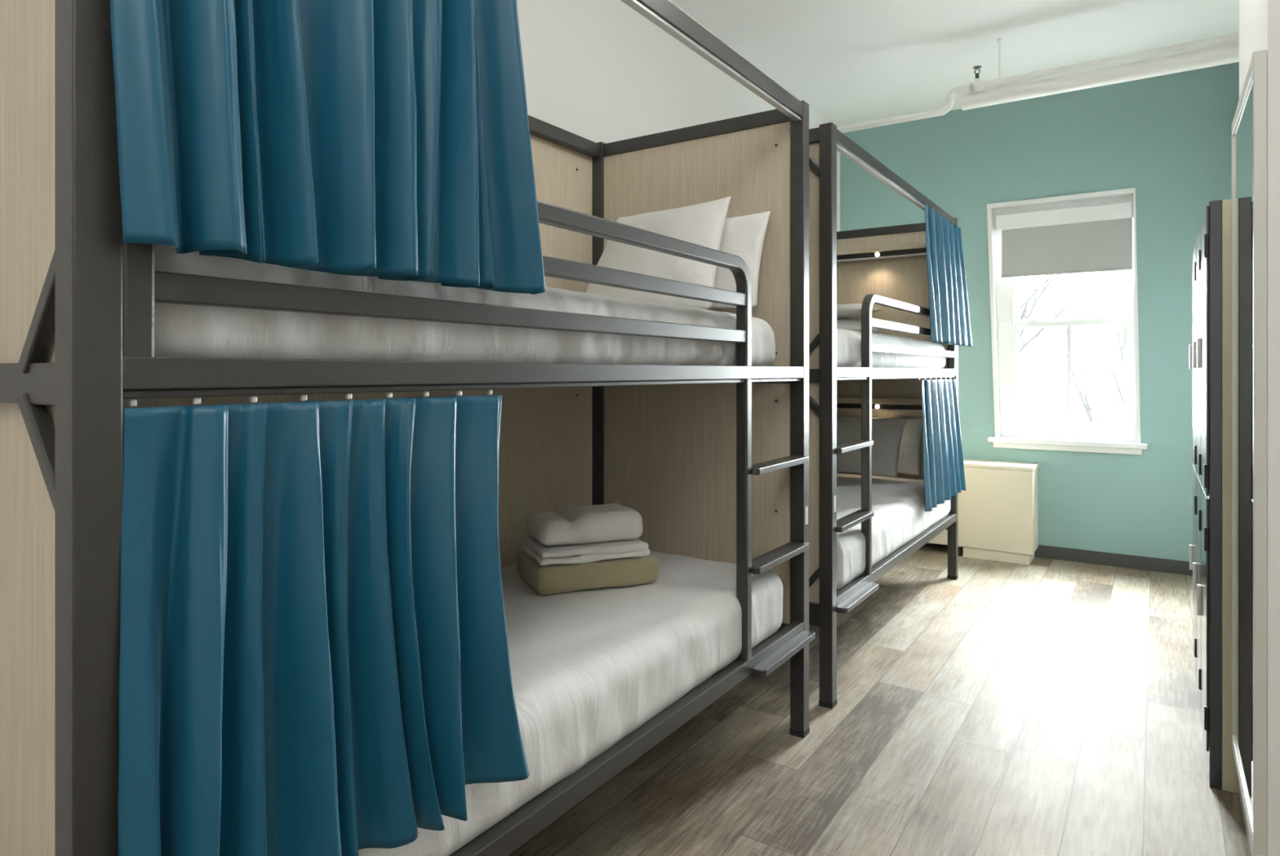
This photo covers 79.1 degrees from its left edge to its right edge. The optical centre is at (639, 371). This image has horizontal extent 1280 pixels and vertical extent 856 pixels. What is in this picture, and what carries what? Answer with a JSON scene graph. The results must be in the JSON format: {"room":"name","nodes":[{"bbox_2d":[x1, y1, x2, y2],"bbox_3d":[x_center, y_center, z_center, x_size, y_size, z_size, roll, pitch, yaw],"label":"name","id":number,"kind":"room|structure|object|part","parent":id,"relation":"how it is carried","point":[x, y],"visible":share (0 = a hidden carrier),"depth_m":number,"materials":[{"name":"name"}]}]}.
{"room":"dormitory","nodes":[
{"label":"dormitory","id":0,"kind":"room"},
{"bbox_2d":[516,0,839,231],"bbox_3d":[-0.799,-0.305,2.543,0.150,3.070,8.846,0,0,34],"label":"wall","id":1,"kind":"structure","parent":0,"point":[597,71],"depth_m":3.44,"materials":[{"name":"white paint"}]},
{"bbox_2d":[448,544,1250,855],"bbox_3d":[0.720,1.290,1.531,3.900,0.120,8.946,0,0,34],"label":"floor","id":2,"kind":"structure","parent":0,"point":[1045,707],"depth_m":2.54,"materials":[{"name":"wood"}]},
{"bbox_2d":[0,0,814,855],"bbox_3d":[-0.379,0.159,1.980,0.939,2.142,2.158,0,0,34],"label":"bunk bed","id":3,"kind":"object","parent":2,"relation":"on","point":[713,461],"visible":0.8,"depth_m":1.29,"materials":[{"name":"grey metal"}]},
{"bbox_3d":[-0.976,0.014,1.113,0.795,0.050,0.038,0,0,34],"label":"rail","id":4,"kind":"part","parent":3,"relation":"part of","materials":[{"name":"grey metal"}]},
{"bbox_3d":[-0.972,0.012,1.118,0.792,1.736,0.010,0,0,34],"label":"panel","id":5,"kind":"part","parent":3,"relation":"part of","materials":[{"name":"brown wood"}]},
{"bbox_3d":[-0.625,0.153,0.880,0.050,2.130,0.050,0,0,34],"label":"post","id":6,"kind":"part","parent":3,"relation":"part of","materials":[{"name":"grey metal"}]},
{"bbox_2d":[118,389,529,855],"bbox_3d":[-0.410,0.370,1.124,0.132,0.677,0.634,0,0,34],"label":"curtain","id":7,"kind":"object","parent":3,"relation":"hanging from","point":[314,661],"visible":1,"depth_m":1.05,"materials":[{"name":"blue fabric"}]},
{"bbox_2d":[110,0,546,294],"bbox_3d":[-0.397,-0.494,1.130,0.102,0.715,0.701,0,0,34],"label":"curtain","id":8,"kind":"object","parent":3,"relation":"hanging from","point":[386,140],"visible":1,"depth_m":1.08,"materials":[{"name":"blue fabric"}]},
{"bbox_3d":[-0.765,0.425,2.238,0.010,0.809,2.152,0,0,34],"label":"panel","id":9,"kind":"part","parent":3,"relation":"part of","materials":[{"name":"brown wood"}]},
{"bbox_3d":[-0.147,0.276,1.588,0.036,1.212,1.663,0,0,34],"label":"guard rail","id":10,"kind":"part","parent":3,"relation":"part of","materials":[{"name":"grey metal"}]},
{"bbox_3d":[-0.036,0.002,1.752,0.036,0.039,2.059,0,0,34],"label":"rail","id":11,"kind":"part","parent":3,"relation":"part of","materials":[{"name":"grey metal"}]},
{"bbox_2d":[154,244,775,366],"bbox_3d":[-0.420,-0.094,1.953,0.834,0.199,1.950,0,0,34],"label":"mattress","id":12,"kind":"object","parent":3,"relation":"on","point":[180,331],"visible":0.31,"depth_m":1.28,"materials":[{"name":"grey fabric"}]},
{"bbox_2d":[585,195,731,308],"bbox_3d":[0.036,-0.393,2.678,0.570,0.385,0.179,0,0,34],"label":"pillow","id":13,"kind":"object","parent":12,"relation":"on","point":[701,224],"visible":0.62,"depth_m":2.58,"materials":[{"name":"white fabric"}]},
{"bbox_2d":[712,210,770,307],"bbox_3d":[0.176,-0.380,2.740,0.575,0.340,0.115,0,0,34],"label":"pillow","id":14,"kind":"object","parent":12,"relation":"on","point":[743,237],"visible":0.21,"depth_m":2.62,"materials":[{"name":"white fabric"}]},
{"bbox_3d":[-0.765,-0.438,2.238,0.010,0.836,2.152,0,0,34],"label":"panel","id":15,"kind":"part","parent":3,"relation":"part of","materials":[{"name":"brown wood"}]},
{"bbox_3d":[-0.745,-0.879,2.224,0.037,0.050,2.059,0,0,34],"label":"rail","id":16,"kind":"part","parent":3,"relation":"part of","materials":[{"name":"grey metal"}]},
{"bbox_2d":[358,551,782,855],"bbox_3d":[-0.406,0.745,1.953,0.847,0.232,1.966,0,0,34],"label":"mattress","id":17,"kind":"object","parent":3,"relation":"on","point":[589,668],"visible":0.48,"depth_m":1.85,"materials":[{"name":"grey fabric"}]},
{"bbox_2d":[517,550,658,595],"bbox_3d":[-0.162,0.591,2.354,0.379,0.087,0.272,0,0,-22],"label":"folded blanket","id":18,"kind":"object","parent":17,"relation":"on","point":[550,580],"visible":0.77,"depth_m":2.23,"materials":[{"name":"beige fabric"}]},
{"bbox_2d":[522,537,649,566],"bbox_3d":[-0.168,0.531,2.353,0.342,0.050,0.241,0,0,-22],"label":"folded towel","id":19,"kind":"object","parent":18,"relation":"on","point":[581,553],"visible":0.74,"depth_m":2.26,"materials":[{"name":"white fabric"}]},
{"bbox_2d":[527,503,643,546],"bbox_3d":[-0.168,0.462,2.354,0.326,0.095,0.202,0,0,-22],"label":"folded towel","id":20,"kind":"object","parent":19,"relation":"on","point":[579,524],"visible":1,"depth_m":2.28,"materials":[{"name":"white fabric"}]},
{"bbox_3d":[-0.158,0.153,3.099,0.050,2.130,0.050,0,0,34],"label":"post","id":21,"kind":"part","parent":3,"relation":"part of","materials":[{"name":"grey metal"}]},
{"bbox_3d":[-0.036,0.861,1.752,0.036,0.044,2.059,0,0,34],"label":"rail","id":22,"kind":"part","parent":3,"relation":"part of","materials":[{"name":"grey metal"}]},
{"bbox_3d":[0.192,-0.879,2.865,0.795,0.050,0.038,0,0,34],"label":"rail","id":23,"kind":"part","parent":3,"relation":"part of","materials":[{"name":"grey metal"}]},
{"bbox_3d":[0.189,0.012,2.860,0.792,1.736,0.010,0,0,34],"label":"panel","id":24,"kind":"part","parent":3,"relation":"part of","materials":[{"name":"brown wood"}]},
{"bbox_3d":[-0.039,-0.879,1.754,0.037,0.050,2.059,0,0,34],"label":"rail","id":25,"kind":"part","parent":3,"relation":"part of","materials":[{"name":"grey metal"}]},
{"bbox_3d":[0.192,0.014,2.865,0.795,0.050,0.038,0,0,34],"label":"rail","id":26,"kind":"part","parent":3,"relation":"part of","materials":[{"name":"grey metal"}]},
{"bbox_3d":[0.192,0.900,2.865,0.795,0.080,0.038,0,0,34],"label":"rail","id":27,"kind":"part","parent":3,"relation":"part of","materials":[{"name":"grey"}]},
{"bbox_3d":[0.542,0.153,2.632,0.050,2.130,0.050,0,0,34],"label":"post","id":28,"kind":"part","parent":3,"relation":"part of","materials":[{"name":"grey metal"}]},
{"bbox_2d":[808,122,958,709],"bbox_3d":[0.941,0.159,3.960,0.939,2.142,2.158,0,0,34],"label":"bunk bed","id":29,"kind":"object","parent":2,"relation":"on","point":[884,268],"visible":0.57,"depth_m":3.20,"materials":[{"name":"grey metal"}]},
{"bbox_3d":[0.344,0.900,3.093,0.795,0.080,0.038,0,0,34],"label":"rail","id":30,"kind":"part","parent":29,"relation":"part of","materials":[{"name":"grey metal"}]},
{"bbox_3d":[0.344,0.014,3.093,0.795,0.050,0.038,0,0,34],"label":"rail","id":31,"kind":"part","parent":29,"relation":"part of","materials":[{"name":"grey metal"}]},
{"bbox_3d":[0.344,-0.879,3.093,0.795,0.050,0.038,0,0,34],"label":"rail","id":32,"kind":"part","parent":29,"relation":"part of","materials":[{"name":"grey metal"}]},
{"bbox_3d":[0.347,0.012,3.098,0.792,1.736,0.010,0,0,34],"label":"panel","id":33,"kind":"part","parent":29,"relation":"part of","materials":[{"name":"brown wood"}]},
{"bbox_3d":[0.694,0.153,2.859,0.050,2.130,0.050,0,0,34],"label":"post","id":34,"kind":"part","parent":29,"relation":"part of","materials":[{"name":"grey metal"}]},
{"bbox_2d":[836,397,922,404],"bbox_3d":[1.478,0.180,4.795,0.792,0.036,0.079,0,0,34],"label":"shelf","id":35,"kind":"object","parent":29,"relation":"attached to","point":[840,401],"depth_m":4.75,"materials":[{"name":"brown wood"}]},
{"bbox_3d":[1.511,-0.879,4.845,0.795,0.050,0.038,0,0,34],"label":"rail","id":36,"kind":"part","parent":29,"relation":"part of","materials":[{"name":"grey"}]},
{"bbox_2d":[836,241,926,255],"bbox_3d":[1.478,-0.758,4.795,0.792,0.036,0.079,0,0,34],"label":"shelf","id":37,"kind":"object","parent":29,"relation":"attached to","point":[902,247],"depth_m":4.75,"materials":[{"name":"brown wood"}]},
{"bbox_2d":[836,328,946,368],"bbox_3d":[0.938,-0.092,3.992,0.823,0.194,1.970,0,0,34],"label":"mattress","id":38,"kind":"object","parent":29,"relation":"on","point":[848,342],"visible":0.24,"depth_m":3.56,"materials":[{"name":"white fabric"}]},
{"bbox_2d":[836,319,884,333],"bbox_3d":[1.204,-0.254,4.701,0.450,0.137,0.400,0,0,34],"label":"pillow","id":39,"kind":"object","parent":38,"relation":"on","point":[855,325],"visible":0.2,"depth_m":4.53,"materials":[{"name":"beige fabric"}]},
{"bbox_2d":[836,303,880,319],"bbox_3d":[1.204,-0.370,4.719,0.430,0.102,0.370,0,0,34],"label":"pillow","id":40,"kind":"object","parent":39,"relation":"on","point":[846,311],"visible":0.42,"depth_m":4.55,"materials":[{"name":"white fabric"}]},
{"bbox_3d":[1.508,0.012,4.840,0.792,1.736,0.010,0,0,34],"label":"panel","id":41,"kind":"part","parent":29,"relation":"part of","materials":[{"name":"brown wood"}]},
{"bbox_2d":[836,473,950,591],"bbox_3d":[0.948,0.744,3.985,0.847,0.233,1.969,0,0,34],"label":"mattress","id":42,"kind":"object","parent":29,"relation":"on","point":[898,504],"visible":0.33,"depth_m":3.69,"materials":[{"name":"grey fabric"}]},
{"bbox_2d":[836,416,906,478],"bbox_3d":[1.310,0.443,4.703,0.565,0.345,0.174,0,0,34],"label":"pillow","id":43,"kind":"object","parent":42,"relation":"on","point":[886,433],"visible":0.55,"depth_m":4.62,"materials":[{"name":"white fabric"}]},
{"bbox_2d":[897,418,922,475],"bbox_3d":[1.450,0.450,4.796,0.575,0.340,0.069,0,0,34],"label":"pillow","id":44,"kind":"object","parent":42,"relation":"on","point":[908,462],"visible":0.23,"depth_m":4.66,"materials":[{"name":"white fabric"}]},
{"bbox_3d":[1.280,-0.879,3.734,0.037,0.050,2.059,0,0,34],"label":"rail","id":45,"kind":"part","parent":29,"relation":"part of","materials":[{"name":"grey metal"}]},
{"bbox_3d":[1.283,0.861,3.732,0.036,0.044,2.059,0,0,34],"label":"rail","id":46,"kind":"part","parent":29,"relation":"part of","materials":[{"name":"grey metal"}]},
{"bbox_3d":[1.283,0.002,3.732,0.036,0.039,2.059,0,0,34],"label":"rail","id":47,"kind":"part","parent":29,"relation":"part of","materials":[{"name":"grey metal"}]},
{"bbox_3d":[1.392,0.276,3.898,0.036,1.212,1.663,0,0,34],"label":"guard rail","id":48,"kind":"part","parent":29,"relation":"part of","materials":[{"name":"grey metal"}]},
{"bbox_3d":[1.511,0.014,4.845,0.795,0.050,0.038,0,0,34],"label":"rail","id":49,"kind":"part","parent":29,"relation":"part of","materials":[{"name":"grey metal"}]},
{"bbox_2d":[918,377,965,511],"bbox_3d":[1.677,0.371,4.273,0.065,0.677,0.891,0,0,34],"label":"curtain","id":50,"kind":"object","parent":29,"relation":"hanging from","point":[944,474],"visible":1,"depth_m":4.20,"materials":[{"name":"blue fabric"}]},
{"bbox_2d":[923,204,972,346],"bbox_3d":[1.709,-0.502,4.306,0.080,0.701,1.022,0,0,34],"label":"curtain","id":51,"kind":"object","parent":29,"relation":"hanging from","point":[949,317],"visible":1,"depth_m":4.17,"materials":[{"name":"blue fabric"}]},
{"bbox_3d":[1.861,0.153,4.612,0.050,2.130,0.050,0,0,34],"label":"post","id":52,"kind":"part","parent":29,"relation":"part of","materials":[{"name":"grey metal"}]},
{"bbox_2d":[928,458,1039,564],"bbox_3d":[2.229,0.917,5.248,0.819,0.625,0.283,0,0,34],"label":"cabinet","id":53,"kind":"object","parent":2,"relation":"on","point":[998,505],"visible":0.64,"depth_m":5.04,"materials":[{"name":"beige wood"}]},
{"bbox_3d":[2.137,1.197,5.186,0.025,0.066,0.040,0,0,34],"label":"support leg","id":54,"kind":"part","parent":53,"relation":"part of","materials":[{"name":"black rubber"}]},
{"bbox_2d":[1189,240,1198,697],"bbox_3d":[2.294,0.361,2.949,0.324,1.737,0.352,0,0,34],"label":"locker","id":55,"kind":"object","parent":2,"relation":"on","point":[1193,548],"visible":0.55,"depth_m":3.01,"materials":[{"name":"beige"}]},
{"bbox_3d":[2.240,-0.062,3.148,0.012,0.100,0.020,0,0,34],"label":"handle","id":56,"kind":"part","parent":55,"relation":"part of","materials":[{"name":"white plastic"}]},
{"bbox_3d":[2.240,0.753,3.148,0.012,0.100,0.020,0,0,34],"label":"handle","id":57,"kind":"part","parent":55,"relation":"part of","materials":[{"name":"white plastic"}]},
{"bbox_3d":[2.175,-0.062,3.034,0.006,0.865,0.337,0,0,34],"label":"door","id":58,"kind":"part","parent":55,"relation":"part of","materials":[{"name":"grey metal"}]},
{"bbox_3d":[2.175,0.753,3.034,0.006,0.753,0.337,0,0,34],"label":"door","id":59,"kind":"part","parent":55,"relation":"part of","materials":[{"name":"grey metal"}]},
{"bbox_3d":[2.188,0.361,3.020,0.030,1.737,0.352,0,0,34],"label":"frame","id":60,"kind":"part","parent":55,"relation":"part of","materials":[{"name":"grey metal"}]},
{"bbox_2d":[1192,226,1203,735],"bbox_3d":[2.098,0.361,2.654,0.324,1.737,0.352,0,0,34],"label":"locker","id":61,"kind":"object","parent":2,"relation":"on","point":[1196,566],"visible":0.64,"depth_m":2.72,"materials":[{"name":"beige"}]},
{"bbox_3d":[2.043,-0.062,2.854,0.012,0.100,0.020,0,0,34],"label":"handle","id":62,"kind":"part","parent":61,"relation":"part of","materials":[{"name":"white plastic"}]},
{"bbox_3d":[2.043,0.753,2.854,0.012,0.100,0.020,0,0,34],"label":"handle","id":63,"kind":"part","parent":61,"relation":"part of","materials":[{"name":"white plastic"}]},
{"bbox_3d":[1.978,-0.062,2.739,0.006,0.865,0.337,0,0,34],"label":"door","id":64,"kind":"part","parent":61,"relation":"part of","materials":[{"name":"grey metal"}]},
{"bbox_3d":[1.978,0.753,2.739,0.006,0.753,0.337,0,0,34],"label":"door","id":65,"kind":"part","parent":61,"relation":"part of","materials":[{"name":"grey metal"}]},
{"bbox_3d":[1.991,0.361,2.725,0.030,1.737,0.352,0,0,34],"label":"frame","id":66,"kind":"part","parent":61,"relation":"part of","materials":[{"name":"grey metal"}]},
{"bbox_2d":[1196,199,1239,794],"bbox_3d":[1.902,0.361,2.360,0.324,1.737,0.352,0,0,34],"label":"locker","id":67,"kind":"object","parent":2,"relation":"on","point":[1214,347],"visible":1,"depth_m":2.28,"materials":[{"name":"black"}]},
{"bbox_3d":[1.847,-0.062,2.559,0.012,0.100,0.020,0,0,34],"label":"handle","id":68,"kind":"part","parent":67,"relation":"part of","materials":[{"name":"white plastic"}]},
{"bbox_3d":[1.847,0.753,2.559,0.012,0.100,0.020,0,0,34],"label":"handle","id":69,"kind":"part","parent":67,"relation":"part of","materials":[{"name":"white plastic"}]},
{"bbox_3d":[1.782,-0.062,2.445,0.006,0.865,0.337,0,0,34],"label":"door","id":70,"kind":"part","parent":67,"relation":"part of","materials":[{"name":"grey metal"}]},
{"bbox_3d":[1.782,0.753,2.445,0.006,0.753,0.337,0,0,34],"label":"door","id":71,"kind":"part","parent":67,"relation":"part of","materials":[{"name":"grey metal"}]},
{"bbox_3d":[1.795,0.361,2.431,0.030,1.737,0.352,0,0,34],"label":"frame","id":72,"kind":"part","parent":67,"relation":"part of","materials":[{"name":"grey metal"}]},
{"bbox_2d":[671,0,1239,127],"bbox_3d":[0.720,-1.900,1.531,3.900,0.120,8.946,0,0,34],"label":"ceiling","id":73,"kind":"structure","parent":0,"point":[852,62],"depth_m":4.25,"materials":[{"name":"white paint"}]},
{"bbox_2d":[836,32,1239,133],"bbox_3d":[1.960,-1.657,4.294,2.500,0.367,0.052,0,0,34],"label":"pipe","id":74,"kind":"object","parent":73,"relation":"hanging from","point":[978,85],"visible":0.98,"depth_m":4.18,"materials":[{"name":"white metal"}]},
{"bbox_3d":[1.985,-1.708,4.277,0.028,0.264,0.041,0,0,2],"label":"hanger rod","id":75,"kind":"part","parent":74,"relation":"part of","materials":[{"name":"white metal"}]},
{"bbox_2d":[840,62,1239,561],"bbox_3d":[2.634,-0.305,5.360,2.440,3.070,0.350,0,0,34],"label":"wall","id":76,"kind":"structure","parent":0,"point":[1167,138],"depth_m":4.93,"materials":[{"name":"teal paint"}]},
{"bbox_2d":[925,542,1192,576],"bbox_3d":[2.533,1.189,5.208,2.440,0.082,0.014,0,0,34],"label":"baseboard","id":77,"kind":"structure","parent":76,"relation":"attached to","point":[1144,563],"depth_m":4.89,"materials":[{"name":"grey"}]},
{"bbox_2d":[986,187,1147,454],"bbox_3d":[2.843,-0.318,5.178,0.921,1.665,0.380,0,0,34],"label":"window","id":78,"kind":"structure","parent":76,"relation":"in","point":[1011,432],"depth_m":5.13,"materials":[{"name":"white"}]},
{"bbox_2d":[995,201,1133,277],"bbox_3d":[2.769,-0.856,5.092,0.791,0.428,0.046,0,0,34],"label":"roller blind","id":79,"kind":"object","parent":78,"relation":"attached to","point":[1096,237],"visible":1,"depth_m":5.06,"materials":[{"name":"white fabric"}]},
{"bbox_3d":[2.780,0.480,5.073,0.910,0.070,0.135,0,0,34],"label":"sill","id":80,"kind":"part","parent":78,"relation":"part of","materials":[{"name":"white"}]},
{"bbox_3d":[2.860,-0.685,5.154,0.720,0.770,0.035,0,0,34],"label":"sash","id":81,"kind":"part","parent":78,"relation":"part of","materials":[{"name":"white"}]},
{"bbox_3d":[2.840,0.024,5.124,0.720,0.737,0.035,0,0,34],"label":"sash","id":82,"kind":"part","parent":78,"relation":"part of","materials":[{"name":"white"}]},
{"bbox_2d":[960,42,1239,110],"bbox_3d":[2.413,-1.545,4.058,1.365,0.090,0.090,0,0,34],"label":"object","id":83,"kind":"object","parent":76,"relation":"attached to","point":[1228,53],"visible":0.79,"depth_m":4.01,"materials":[{"name":"white"}]},
{"bbox_2d":[1239,0,1279,855],"bbox_3d":[1.642,-0.305,0.796,1.450,3.070,8.346,0,0,34],"label":"wall","id":84,"kind":"structure","parent":0,"point":[1259,20],"depth_m":1.67,"materials":[{"name":"white paint"}]},
{"bbox_2d":[1231,48,1266,855],"bbox_3d":[1.503,0.175,1.919,0.023,1.740,0.590,0,0,34],"label":"wall mirror","id":85,"kind":"object","parent":84,"relation":"attached to","point":[1249,124],"visible":1,"depth_m":1.82,"materials":[{"name":"grey mirror"}]},
{"bbox_2d":[1234,77,1253,822],"bbox_3d":[1.499,0.175,1.921,0.004,1.673,0.563,0,0,34],"label":"mirror glass","id":86,"kind":"object","parent":85,"relation":"attached to","point":[1243,122],"depth_m":1.90,"materials":[{"name":"mirror"}]},
{"label":"outside","id":87,"kind":"structure","parent":0,"visible":0},
{"bbox_3d":[21.518,4.480,23.274,70.000,0.100,57.400,0,0,34],"label":"ground","id":88,"kind":"structure","parent":87,"visible":0},
{"bbox_2d":[1019,270,1123,354],"bbox_3d":[10.019,-0.060,18.985,5.218,9.013,3.467,0,0,-31],"label":"bare tree","id":89,"kind":"object","parent":88,"relation":"on","point":[1023,316],"visible":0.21,"depth_m":18.54,"materials":[{"name":"black plant"}]},
{"bbox_2d":[1019,274,1123,422],"bbox_3d":[5.576,-0.472,13.686,6.936,9.897,4.258,0,0,17],"label":"bare tree","id":90,"kind":"object","parent":88,"relation":"on","point":[1047,280],"visible":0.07,"depth_m":13.14,"materials":[{"name":"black plant"}]},
{"bbox_2d":[1026,288,1123,422],"bbox_3d":[9.781,1.187,15.433,4.579,6.538,4.854,0,0,9],"label":"bare tree","id":91,"kind":"object","parent":88,"relation":"on","point":[1088,410],"visible":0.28,"depth_m":15.96,"materials":[{"name":"black plant"}]}
]}

